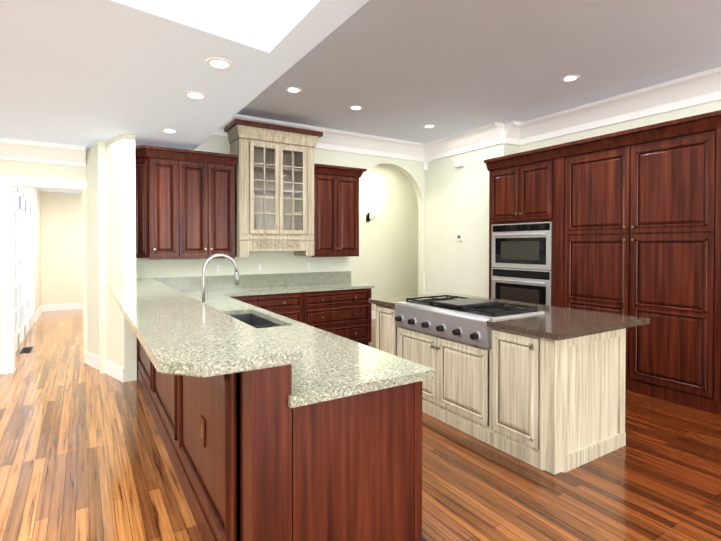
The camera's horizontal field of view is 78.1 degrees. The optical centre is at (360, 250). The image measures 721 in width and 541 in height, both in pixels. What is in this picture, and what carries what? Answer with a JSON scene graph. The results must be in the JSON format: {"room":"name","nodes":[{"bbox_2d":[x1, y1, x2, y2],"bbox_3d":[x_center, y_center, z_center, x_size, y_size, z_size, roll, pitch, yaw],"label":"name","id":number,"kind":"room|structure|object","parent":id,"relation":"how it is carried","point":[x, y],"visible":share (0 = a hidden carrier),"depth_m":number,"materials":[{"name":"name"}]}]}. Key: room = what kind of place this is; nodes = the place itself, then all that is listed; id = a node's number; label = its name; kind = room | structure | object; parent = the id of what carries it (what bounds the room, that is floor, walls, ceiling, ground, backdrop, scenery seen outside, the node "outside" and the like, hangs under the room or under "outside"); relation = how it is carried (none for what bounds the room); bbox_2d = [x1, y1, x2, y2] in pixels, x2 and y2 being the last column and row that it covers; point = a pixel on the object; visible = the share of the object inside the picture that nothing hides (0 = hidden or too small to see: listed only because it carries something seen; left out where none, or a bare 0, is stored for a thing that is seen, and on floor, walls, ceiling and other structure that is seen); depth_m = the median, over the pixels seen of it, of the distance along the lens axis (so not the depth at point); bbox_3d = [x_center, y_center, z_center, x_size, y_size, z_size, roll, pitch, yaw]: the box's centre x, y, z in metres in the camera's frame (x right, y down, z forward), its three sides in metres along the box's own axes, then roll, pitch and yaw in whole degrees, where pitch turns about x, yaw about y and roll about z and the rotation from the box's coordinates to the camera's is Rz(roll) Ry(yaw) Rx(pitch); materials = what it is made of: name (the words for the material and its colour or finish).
{"room":"kitchen","nodes":[
{"label":"kitchen","id":0,"kind":"room"},
{"bbox_2d":[19,187,42,313],"bbox_3d":[-5.800,0.000,7.641,0.150,2.800,5.700,0,1,-32],"label":"wall","id":1,"kind":"structure","parent":0,"point":[35,194],"depth_m":9.28,"materials":[{"name":"paint"}]},
{"bbox_2d":[14,187,34,350],"bbox_3d":[-5.418,0.232,7.116,0.058,2.342,3.392,0,1,-32],"label":"doors","id":2,"kind":"structure","parent":1,"relation":"in","point":[24,261],"depth_m":7.06,"materials":[{"name":"paint"}]},
{"bbox_2d":[35,305,42,321],"bbox_3d":[-6.738,1.306,9.314,0.016,0.150,1.545,0,1,-32],"label":"baseboard","id":3,"kind":"structure","parent":1,"relation":"attached to","point":[40,310],"depth_m":9.13,"materials":[{"name":"paint"}]},
{"bbox_2d":[0,160,86,363],"bbox_3d":[-6.407,0.046,3.812,7.260,2.800,0.150,0,1,-32],"label":"wall","id":4,"kind":"structure","parent":0,"point":[15,168],"depth_m":5.45,"materials":[{"name":"paint"}]},
{"bbox_2d":[0,138,85,166],"bbox_3d":[-6.407,-1.137,3.627,7.080,0.230,0.140,0,1,-32],"label":"crown molding","id":5,"kind":"structure","parent":4,"relation":"attached to","point":[38,152],"depth_m":5.27,"materials":[{"name":"paint"}]},
{"bbox_2d":[0,175,86,373],"bbox_3d":[-3.799,0.276,5.434,0.920,2.300,0.170,0,1,-32],"label":"door frame","id":6,"kind":"structure","parent":4,"relation":"attached to","point":[8,183],"depth_m":5.16,"materials":[{"name":"paint"}]},
{"bbox_2d":[43,191,82,304],"bbox_3d":[-6.432,-0.034,10.519,1.830,2.800,0.150,0,1,-32],"label":"wall","id":7,"kind":"structure","parent":0,"point":[58,266],"depth_m":10.18,"materials":[{"name":"paint"}]},
{"bbox_2d":[43,303,82,311],"bbox_3d":[-6.392,1.292,10.461,1.820,0.150,0.016,0,1,-32],"label":"baseboard","id":8,"kind":"structure","parent":7,"relation":"attached to","point":[67,306],"depth_m":10.18,"materials":[{"name":"paint"}]},
{"bbox_2d":[86,134,136,381],"bbox_3d":[-3.012,0.028,5.286,1.341,2.800,0.115,1,1,41],"label":"wall","id":9,"kind":"structure","parent":0,"point":[120,222],"depth_m":4.99,"materials":[{"name":"paint"}]},
{"bbox_2d":[87,352,124,381],"bbox_3d":[-3.002,1.354,5.206,0.344,0.150,1.086,0,1,-32],"label":"baseboard","id":10,"kind":"structure","parent":9,"relation":"attached to","point":[113,370],"depth_m":5.08,"materials":[{"name":"paint"}]},
{"bbox_2d":[0,0,368,192],"bbox_3d":[-4.596,-1.541,1.830,8.250,0.620,18.500,0,1,-32],"label":"ceiling","id":11,"kind":"structure","parent":0,"point":[88,73],"depth_m":2.91,"materials":[{"name":"paint"}]},
{"bbox_2d":[161,128,178,132],"bbox_3d":[-2.011,-1.260,4.688,0.180,0.008,0.180,0,1,-32],"label":"recessed light","id":12,"kind":"object","parent":11,"relation":"in","point":[167,130],"visible":0.98,"depth_m":4.66,"materials":[{"name":"paint"}]},
{"bbox_2d":[184,91,206,98],"bbox_3d":[-1.330,-1.247,3.580,0.180,0.008,0.180,0,1,-32],"label":"recessed light","id":13,"kind":"object","parent":11,"relation":"in","point":[193,95],"visible":0.94,"depth_m":3.56,"materials":[{"name":"glass"}]},
{"bbox_2d":[205,58,232,68],"bbox_3d":[-0.938,-1.240,2.953,0.180,0.008,0.180,0,1,-32],"label":"recessed light","id":14,"kind":"object","parent":11,"relation":"in","point":[219,63],"visible":1,"depth_m":2.94,"materials":[{"name":"glass"}]},
{"bbox_2d":[98,136,424,373],"bbox_3d":[-0.794,-0.238,6.611,5.350,3.300,0.150,0,1,-32],"label":"wall","id":15,"kind":"structure","parent":0,"point":[275,262],"depth_m":6.11,"materials":[{"name":"paint"}]},
{"bbox_2d":[151,276,206,291],"bbox_3d":[-2.277,0.420,5.581,0.685,0.170,0.028,0,1,-32],"label":"backsplash","id":16,"kind":"structure","parent":15,"relation":"attached to","point":[184,284],"depth_m":5.59,"materials":[{"name":"grey stone"}]},
{"bbox_2d":[135,145,236,259],"bbox_3d":[-2.163,-0.546,5.422,1.203,1.295,0.402,0,1,-32],"label":"upper cabinet","id":17,"kind":"object","parent":15,"relation":"attached to","point":[185,203],"visible":0.92,"depth_m":5.30,"materials":[{"name":"brown wood"}]},
{"bbox_2d":[215,263,220,272],"bbox_3d":[-1.875,0.232,5.847,0.072,0.120,0.008,0,1,-32],"label":"electrical outlet","id":18,"kind":"object","parent":15,"relation":"attached to","point":[218,268],"visible":1,"depth_m":5.85,"materials":[{"name":"white plastic"}]},
{"bbox_2d":[257,263,261,270],"bbox_3d":[-1.392,0.228,6.149,0.072,0.120,0.008,0,1,-32],"label":"electrical outlet","id":19,"kind":"object","parent":15,"relation":"attached to","point":[259,266],"visible":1,"depth_m":6.14,"materials":[{"name":"white plastic"}]},
{"bbox_2d":[224,119,322,256],"bbox_3d":[-1.161,-0.773,5.984,1.210,1.695,0.507,0,1,-32],"label":"upper cabinet","id":20,"kind":"object","parent":15,"relation":"attached to","point":[274,188],"visible":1,"depth_m":5.86,"materials":[{"name":"beige wood"}]},
{"bbox_2d":[306,262,310,269],"bbox_3d":[-0.765,0.223,6.541,0.072,0.120,0.008,0,1,-32],"label":"electrical outlet","id":21,"kind":"object","parent":15,"relation":"attached to","point":[308,265],"visible":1,"depth_m":6.54,"materials":[{"name":"white plastic"}]},
{"bbox_2d":[211,114,427,170],"bbox_3d":[-0.463,-1.578,6.613,3.830,0.420,0.170,0,1,-32],"label":"crown molding","id":22,"kind":"structure","parent":15,"relation":"attached to","point":[332,139],"depth_m":6.87,"materials":[{"name":"paint"}]},
{"bbox_2d":[311,164,366,256],"bbox_3d":[-0.371,-0.559,6.543,0.841,1.295,0.402,0,1,-32],"label":"upper cabinet","id":23,"kind":"object","parent":15,"relation":"attached to","point":[336,211],"visible":0.94,"depth_m":6.40,"materials":[{"name":"brown wood"}]},
{"bbox_2d":[0,309,720,540],"bbox_3d":[-2.158,1.501,3.390,14.000,0.100,18.500,0,1,-32],"label":"floor","id":24,"kind":"structure","parent":0,"point":[84,456],"depth_m":2.88,"materials":[{"name":"brown wood"}]},
{"bbox_2d":[20,346,32,352],"bbox_3d":[-4.742,1.412,6.314,0.120,0.008,0.400,0,1,-32],"label":"floor vent","id":25,"kind":"object","parent":24,"relation":"in","point":[26,350],"visible":1,"depth_m":6.32,"materials":[{"name":"black metal"}]},
{"bbox_2d":[147,360,174,423],"bbox_3d":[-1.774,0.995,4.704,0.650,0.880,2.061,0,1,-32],"label":"base cabinet","id":26,"kind":"object","parent":24,"relation":"on","point":[166,391],"depth_m":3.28,"materials":[{"name":"brown wood"}]},
{"bbox_2d":[175,312,282,475],"bbox_3d":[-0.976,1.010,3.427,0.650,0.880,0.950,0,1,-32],"label":"base cabinet","id":27,"kind":"object","parent":24,"relation":"on","point":[189,394],"depth_m":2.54,"materials":[{"name":"brown wood"}]},
{"bbox_2d":[208,271,373,345],"bbox_3d":[-0.893,0.874,6.064,2.161,1.090,0.686,0,1,-32],"label":"base cabinet","id":28,"kind":"object","parent":24,"relation":"on","point":[336,302],"depth_m":6.03,"materials":[{"name":"brown wood"}]},
{"bbox_2d":[203,372,423,540],"bbox_3d":[-0.358,1.022,2.442,0.654,0.880,1.377,0,1,-32],"label":"base cabinet","id":29,"kind":"object","parent":24,"relation":"on","point":[271,426],"depth_m":1.81,"materials":[{"name":"brown wood"}]},
{"bbox_2d":[107,278,302,383],"bbox_3d":[-1.596,0.386,3.431,0.490,0.052,4.396,0,1,-32],"label":"countertop","id":30,"kind":"structure","parent":29,"relation":"on","point":[183,337],"depth_m":1.99,"materials":[{"name":"grey stone"}]},
{"bbox_2d":[187,288,434,407],"bbox_3d":[-1.127,0.547,3.720,0.710,0.040,4.406,0,1,-32],"label":"countertop","id":31,"kind":"structure","parent":29,"relation":"on","point":[332,367],"depth_m":2.07,"materials":[{"name":"grey stone"}]},
{"bbox_2d":[202,254,239,302],"bbox_3d":[-1.068,0.277,3.388,0.304,0.505,0.098,0,1,-32],"label":"faucet","id":32,"kind":"object","parent":31,"relation":"on","point":[231,259],"visible":0.71,"depth_m":3.37,"materials":[{"name":"silver metal"}]},
{"bbox_2d":[368,301,625,474],"bbox_3d":[1.048,0.999,3.956,0.889,0.890,2.090,0,1,-32],"label":"kitchen island","id":33,"kind":"object","parent":24,"relation":"on","point":[545,391],"depth_m":3.17,"materials":[{"name":"white wood"}]},
{"bbox_2d":[368,293,471,304],"bbox_3d":[0.687,0.524,4.766,1.145,0.040,0.445,0,1,-32],"label":"island countertop","id":34,"kind":"structure","parent":33,"relation":"on","point":[387,300],"depth_m":4.68,"materials":[{"name":"stone"}]},
{"bbox_2d":[395,295,544,348],"bbox_3d":[0.900,0.591,3.953,0.735,0.269,1.150,0,1,-32],"label":"cooktop","id":35,"kind":"object","parent":33,"relation":"in","point":[465,319],"visible":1,"depth_m":3.72,"materials":[{"name":"silver metal"}]},
{"bbox_2d":[454,297,563,312],"bbox_3d":[1.407,0.530,4.269,0.450,0.040,1.160,0,1,-32],"label":"island countertop","id":36,"kind":"structure","parent":33,"relation":"on","point":[548,309],"depth_m":4.13,"materials":[{"name":"brown stone"}]},
{"bbox_2d":[488,309,649,340],"bbox_3d":[1.575,0.541,3.345,1.145,0.040,0.585,0,1,-32],"label":"island countertop","id":37,"kind":"structure","parent":33,"relation":"on","point":[567,324],"depth_m":3.22,"materials":[{"name":"brown stone"}]},
{"bbox_2d":[548,146,563,306],"bbox_3d":[2.596,0.124,5.341,0.648,2.607,0.245,0,1,-32],"label":"tall cabinet","id":38,"kind":"object","parent":24,"relation":"on","point":[555,157],"depth_m":5.22,"materials":[{"name":"brown wood"}]},
{"bbox_2d":[560,134,619,314],"bbox_3d":[2.832,0.128,4.963,0.648,2.607,0.795,0,1,-32],"label":"tall cabinet","id":39,"kind":"object","parent":24,"relation":"on","point":[590,228],"depth_m":4.85,"materials":[{"name":"brown wood"}]},
{"bbox_2d":[620,118,703,409],"bbox_3d":[3.174,0.134,4.417,0.648,2.607,0.795,0,1,-32],"label":"tall cabinet","id":40,"kind":"object","parent":24,"relation":"on","point":[633,215],"depth_m":4.26,"materials":[{"name":"brown wood"}]},
{"bbox_2d":[700,114,720,414],"bbox_3d":[3.402,0.139,4.041,0.659,2.607,0.235,0,1,-32],"label":"tall cabinet","id":41,"kind":"object","parent":24,"relation":"on","point":[710,133],"depth_m":3.94,"materials":[{"name":"brown wood"}]},
{"bbox_2d":[352,165,417,311],"bbox_3d":[0.043,-0.265,8.903,3.400,3.300,0.150,0,1,-32],"label":"wall","id":42,"kind":"structure","parent":0,"point":[385,262],"depth_m":9.10,"materials":[{"name":"paint"}]},
{"bbox_2d":[364,205,376,221],"bbox_3d":[0.187,-0.729,8.799,0.300,0.310,0.170,0,1,-32],"label":"sconce","id":43,"kind":"object","parent":42,"relation":"attached to","point":[367,210],"visible":1,"depth_m":8.79,"materials":[{"name":"grey metal"}]},
{"bbox_2d":[371,311,375,318],"bbox_3d":[0.087,1.311,8.851,3.100,0.150,0.016,0,1,-32],"label":"baseboard","id":44,"kind":"structure","parent":42,"relation":"attached to","point":[373,314],"depth_m":8.95,"materials":[{"name":"paint"}]},
{"bbox_2d":[237,0,720,142],"bbox_3d":[2.628,-1.806,3.100,5.350,0.120,13.000,0,1,-32],"label":"ceiling","id":45,"kind":"structure","parent":0,"point":[406,70],"depth_m":4.13,"materials":[{"name":"paint"}]},
{"bbox_2d":[286,87,301,92],"bbox_3d":[-0.732,-1.762,4.880,0.180,0.008,0.180,0,1,-32],"label":"recessed light","id":46,"kind":"object","parent":45,"relation":"in","point":[294,89],"visible":1,"depth_m":4.86,"materials":[{"name":"paint"}]},
{"bbox_2d":[349,105,362,109],"bbox_3d":[-0.056,-1.770,5.515,0.180,0.008,0.180,0,1,-32],"label":"recessed light","id":47,"kind":"object","parent":45,"relation":"in","point":[355,107],"visible":0.98,"depth_m":5.50,"materials":[{"name":"paint"}]},
{"bbox_2d":[423,124,434,127],"bbox_3d":[0.985,-1.780,6.378,0.180,0.008,0.180,0,1,-32],"label":"recessed light","id":48,"kind":"object","parent":45,"relation":"in","point":[428,126],"visible":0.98,"depth_m":6.37,"materials":[{"name":"paint"}]},
{"bbox_2d":[561,75,579,81],"bbox_3d":[2.144,-1.758,4.544,0.180,0.008,0.180,0,1,-32],"label":"recessed light","id":49,"kind":"object","parent":45,"relation":"in","point":[568,78],"visible":1,"depth_m":4.53,"materials":[{"name":"paint"}]},
{"bbox_2d":[425,101,720,297],"bbox_3d":[4.284,-0.196,3.093,0.470,3.300,11.200,0,1,-32],"label":"wall","id":50,"kind":"structure","parent":0,"point":[456,201],"depth_m":6.90,"materials":[{"name":"paint"}]},
{"bbox_2d":[454,159,463,167],"bbox_3d":[1.545,-1.362,6.969,0.050,0.100,0.160,0,1,-32],"label":"sensor box","id":51,"kind":"object","parent":50,"relation":"attached to","point":[458,163],"visible":1,"depth_m":6.94,"materials":[{"name":"white plastic"}]},
{"bbox_2d":[457,234,461,240],"bbox_3d":[1.554,-0.202,6.989,0.028,0.100,0.100,0,1,-32],"label":"thermostat","id":52,"kind":"object","parent":50,"relation":"attached to","point":[459,237],"visible":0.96,"depth_m":6.97,"materials":[{"name":"white plastic"}]},
{"bbox_2d":[423,121,514,162],"bbox_3d":[1.589,-1.650,6.781,0.170,0.280,1.680,0,1,-32],"label":"crown molding","id":53,"kind":"structure","parent":50,"relation":"attached to","point":[493,134],"depth_m":6.68,"materials":[{"name":"paint"}]},
{"bbox_2d":[488,150,547,225],"bbox_3d":[2.288,-0.772,5.825,0.646,0.827,0.940,0,1,-32],"label":"upper cabinet","id":54,"kind":"object","parent":50,"relation":"attached to","point":[518,187],"depth_m":5.65,"materials":[{"name":"brown wood"}]},
{"bbox_2d":[491,221,551,305],"bbox_3d":[2.246,0.282,5.811,0.629,1.272,0.910,0,1,-32],"label":"wall oven","id":55,"kind":"object","parent":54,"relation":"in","point":[521,270],"visible":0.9,"depth_m":5.62,"materials":[{"name":"metal"}]},
{"bbox_2d":[507,67,720,145],"bbox_3d":[4.726,-1.597,2.350,0.190,0.280,9.500,0,1,-32],"label":"crown molding","id":56,"kind":"structure","parent":50,"relation":"attached to","point":[697,89],"depth_m":5.06,"materials":[{"name":"paint"}]}
]}

